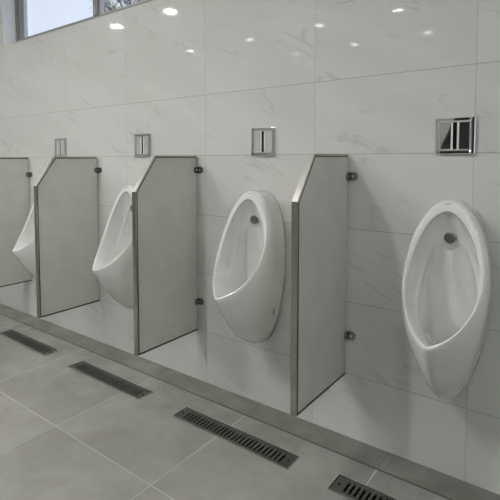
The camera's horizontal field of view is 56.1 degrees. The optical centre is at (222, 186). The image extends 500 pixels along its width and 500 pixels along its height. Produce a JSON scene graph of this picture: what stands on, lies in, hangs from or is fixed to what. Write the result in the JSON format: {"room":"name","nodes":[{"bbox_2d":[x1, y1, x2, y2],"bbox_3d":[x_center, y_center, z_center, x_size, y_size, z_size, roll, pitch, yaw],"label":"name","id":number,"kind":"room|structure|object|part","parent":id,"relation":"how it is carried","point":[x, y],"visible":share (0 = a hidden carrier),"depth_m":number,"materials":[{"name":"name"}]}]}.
{"room":"public restroom","nodes":[
{"label":"public restroom","id":0,"kind":"room"},
{"bbox_2d":[0,0,499,494],"bbox_3d":[-0.530,-0.418,2.808,10.100,2.800,0.200,2,4,38],"label":"wall","id":1,"kind":"structure","parent":0,"point":[368,81],"depth_m":2.00,"materials":[{"name":"tile"}]},
{"bbox_2d":[2,0,27,46],"bbox_3d":[0.017,-1.292,2.323,4.100,0.600,0.196,2,4,38],"label":"trim","id":2,"kind":"structure","parent":1,"relation":"attached to","point":[8,6],"depth_m":3.56,"materials":[{"name":"white paint"}]},
{"bbox_2d":[0,157,32,286],"bbox_3d":[-1.513,0.246,3.234,0.068,0.900,0.417,2,4,38],"label":"partition","id":3,"kind":"object","parent":1,"relation":"attached to","point":[14,174],"depth_m":3.29,"materials":[{"name":"laminate"}]},
{"bbox_2d":[12,202,35,277],"bbox_3d":[-1.179,0.314,3.012,0.262,0.702,0.355,2,4,38],"label":"urinal","id":4,"kind":"object","parent":1,"relation":"attached to","point":[24,248],"depth_m":2.95,"materials":[{"name":"white ceramic"}]},
{"bbox_2d":[14,208,34,249],"bbox_3d":[-1.185,0.272,3.002,0.214,0.544,0.319,2,4,38],"label":"bowl","id":5,"kind":"object","parent":4,"relation":"on","point":[26,240],"depth_m":3.04,"materials":[{"name":"white ceramic"}]},
{"bbox_2d":[55,138,66,155],"bbox_3d":[-1.073,-0.259,3.112,0.127,0.127,0.012,2,4,38],"label":"flush plate","id":6,"kind":"object","parent":1,"relation":"attached to","point":[60,143],"visible":0.86,"depth_m":3.10,"materials":[{"name":"silver metal"}]},
{"bbox_3d":[-1.073,-0.259,3.112,0.100,0.100,0.012,2,4,38],"label":"trim","id":7,"kind":"part","parent":6,"relation":"part of","materials":[{"name":"metal"}]},
{"bbox_2d":[34,156,101,317],"bbox_3d":[-0.887,0.273,2.739,0.068,0.900,0.417,2,4,38],"label":"partition","id":8,"kind":"object","parent":1,"relation":"attached to","point":[65,192],"depth_m":2.72,"materials":[{"name":"laminate"}]},
{"bbox_2d":[15,0,153,42],"bbox_3d":[0.029,-1.291,2.339,4.088,0.593,0.065,2,4,38],"label":"window","id":9,"kind":"structure","parent":1,"relation":"in","point":[98,5],"depth_m":3.27,"materials":[{"name":"grey metal"}]},
{"bbox_3d":[-1.177,-1.359,3.292,0.950,0.502,0.031,2,4,38],"label":"sash","id":10,"kind":"part","parent":9,"relation":"part of","materials":[{"name":"grey metal"}]},
{"bbox_3d":[-0.379,-1.324,2.662,0.998,0.502,0.031,2,4,38],"label":"sash","id":11,"kind":"part","parent":9,"relation":"part of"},
{"bbox_2d":[92,184,134,307],"bbox_3d":[-0.547,0.341,2.513,0.262,0.702,0.355,2,4,38],"label":"urinal","id":12,"kind":"object","parent":1,"relation":"attached to","point":[113,262],"depth_m":2.52,"materials":[{"name":"white ceramic"}]},
{"bbox_2d":[94,192,131,268],"bbox_3d":[-0.553,0.299,2.502,0.214,0.544,0.319,2,4,38],"label":"bowl","id":13,"kind":"object","parent":12,"relation":"on","point":[114,251],"depth_m":2.58,"materials":[{"name":"white ceramic"}]},
{"bbox_2d":[135,134,150,156],"bbox_3d":[-0.443,-0.232,2.614,0.127,0.127,0.012,2,4,38],"label":"flush plate","id":14,"kind":"object","parent":1,"relation":"attached to","point":[142,141],"visible":1,"depth_m":2.61,"materials":[{"name":"silver metal"}]},
{"bbox_3d":[-0.443,-0.232,2.615,0.025,0.093,0.011,2,4,38],"label":"sensor frame","id":15,"kind":"part","parent":14,"relation":"part of","materials":[{"name":"silver metal"}]},
{"bbox_3d":[-0.443,-0.232,2.614,0.100,0.100,0.012,2,4,38],"label":"trim","id":16,"kind":"part","parent":14,"relation":"part of","materials":[{"name":"metal"}]},
{"bbox_2d":[132,155,203,355],"bbox_3d":[-0.249,0.301,2.235,0.068,0.900,0.417,2,4,38],"label":"partition","id":17,"kind":"object","parent":1,"relation":"attached to","point":[164,202],"depth_m":2.21,"materials":[{"name":"laminate"}]},
{"bbox_2d":[213,190,286,343],"bbox_3d":[0.085,0.369,2.014,0.262,0.702,0.355,2,4,38],"label":"urinal","id":18,"kind":"object","parent":1,"relation":"attached to","point":[249,276],"depth_m":2.04,"materials":[{"name":"white ceramic"}]},
{"bbox_2d":[215,199,263,297],"bbox_3d":[0.079,0.327,2.003,0.214,0.544,0.319,2,4,38],"label":"bowl","id":19,"kind":"object","parent":18,"relation":"on","point":[239,264],"depth_m":2.08,"materials":[{"name":"white ceramic"}]},
{"bbox_2d":[251,127,275,155],"bbox_3d":[0.186,-0.204,2.117,0.127,0.127,0.012,2,4,38],"label":"flush plate","id":20,"kind":"object","parent":1,"relation":"attached to","point":[263,140],"visible":1,"depth_m":2.11,"materials":[{"name":"silver metal"}]},
{"bbox_3d":[0.186,-0.204,2.118,0.025,0.093,0.011,2,4,38],"label":"sensor frame","id":21,"kind":"part","parent":20,"relation":"part of","materials":[{"name":"silver metal"}]},
{"bbox_3d":[0.186,-0.204,2.117,0.100,0.100,0.012,2,4,38],"label":"trim","id":22,"kind":"part","parent":20,"relation":"part of","materials":[{"name":"metal"}]},
{"bbox_2d":[290,154,357,416],"bbox_3d":[0.384,0.328,1.735,0.068,0.900,0.417,2,4,38],"label":"partition","id":23,"kind":"object","parent":1,"relation":"attached to","point":[319,334],"depth_m":1.70,"materials":[{"name":"white laminate"}]},
{"bbox_2d":[401,199,492,399],"bbox_3d":[0.712,0.396,1.518,0.262,0.702,0.355,2,4,38],"label":"urinal","id":24,"kind":"object","parent":1,"relation":"attached to","point":[446,289],"depth_m":1.56,"materials":[{"name":"white ceramic"}]},
{"bbox_2d":[406,211,479,346],"bbox_3d":[0.705,0.354,1.507,0.214,0.544,0.319,2,4,38],"label":"bowl","id":25,"kind":"object","parent":24,"relation":"on","point":[443,255],"depth_m":1.59,"materials":[{"name":"white ceramic"}]},
{"bbox_2d":[435,116,475,153],"bbox_3d":[0.809,-0.177,1.625,0.127,0.127,0.012,2,4,38],"label":"flush plate","id":26,"kind":"object","parent":1,"relation":"attached to","point":[456,135],"visible":1,"depth_m":1.62,"materials":[{"name":"silver metal"}]},
{"bbox_3d":[0.809,-0.177,1.625,0.025,0.093,0.011,2,4,38],"label":"sensor frame","id":27,"kind":"part","parent":26,"relation":"part of","materials":[{"name":"silver metal"}]},
{"bbox_3d":[0.809,-0.177,1.625,0.100,0.100,0.012,2,4,38],"label":"trim","id":28,"kind":"part","parent":26,"relation":"part of","materials":[{"name":"metal"}]},
{"bbox_2d":[0,303,499,499],"bbox_3d":[-2.450,1.190,0.468,10.100,0.120,6.000,2,4,38],"label":"floor","id":29,"kind":"structure","parent":0,"point":[66,433],"depth_m":1.89,"materials":[{"name":"grey tile"}]},
{"bbox_2d":[0,329,58,355],"bbox_3d":[-1.235,1.027,2.963,0.571,0.101,0.098,2,4,38],"label":"floor drain","id":30,"kind":"object","parent":29,"relation":"in","point":[39,347],"visible":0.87,"depth_m":2.95,"materials":[{"name":"metal"}]},
{"bbox_2d":[67,360,152,399],"bbox_3d":[-0.599,1.055,2.461,0.586,0.101,0.098,2,4,38],"label":"floor drain","id":31,"kind":"object","parent":29,"relation":"in","point":[136,391],"visible":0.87,"depth_m":2.45,"materials":[{"name":"metal"}]},
{"bbox_2d":[172,406,299,469],"bbox_3d":[0.038,1.083,1.957,0.596,0.101,0.098,2,4,38],"label":"floor drain","id":32,"kind":"object","parent":29,"relation":"in","point":[279,456],"visible":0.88,"depth_m":1.94,"materials":[{"name":"metal"}]},
{"bbox_2d":[327,473,398,499],"bbox_3d":[0.628,1.108,1.491,0.591,0.101,0.098,2,4,38],"label":"floor drain","id":33,"kind":"object","parent":29,"relation":"in","point":[345,486],"visible":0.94,"depth_m":1.63,"materials":[{"name":"metal"}]},
{"label":"outside","id":34,"kind":"structure","parent":0,"visible":0},
{"bbox_3d":[0.864,1.597,1.698,80.000,0.100,80.000,2,4,38],"label":"ground","id":35,"kind":"structure","parent":34,"visible":0},
{"bbox_2d":[89,0,143,12],"bbox_3d":[-2.004,-2.431,11.896,2.556,6.756,2.298,-1,3,-7],"label":"leafy tree","id":36,"kind":"object","parent":35,"relation":"on","point":[109,8],"visible":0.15,"depth_m":11.70,"materials":[{"name":"grey plant"}]}
]}

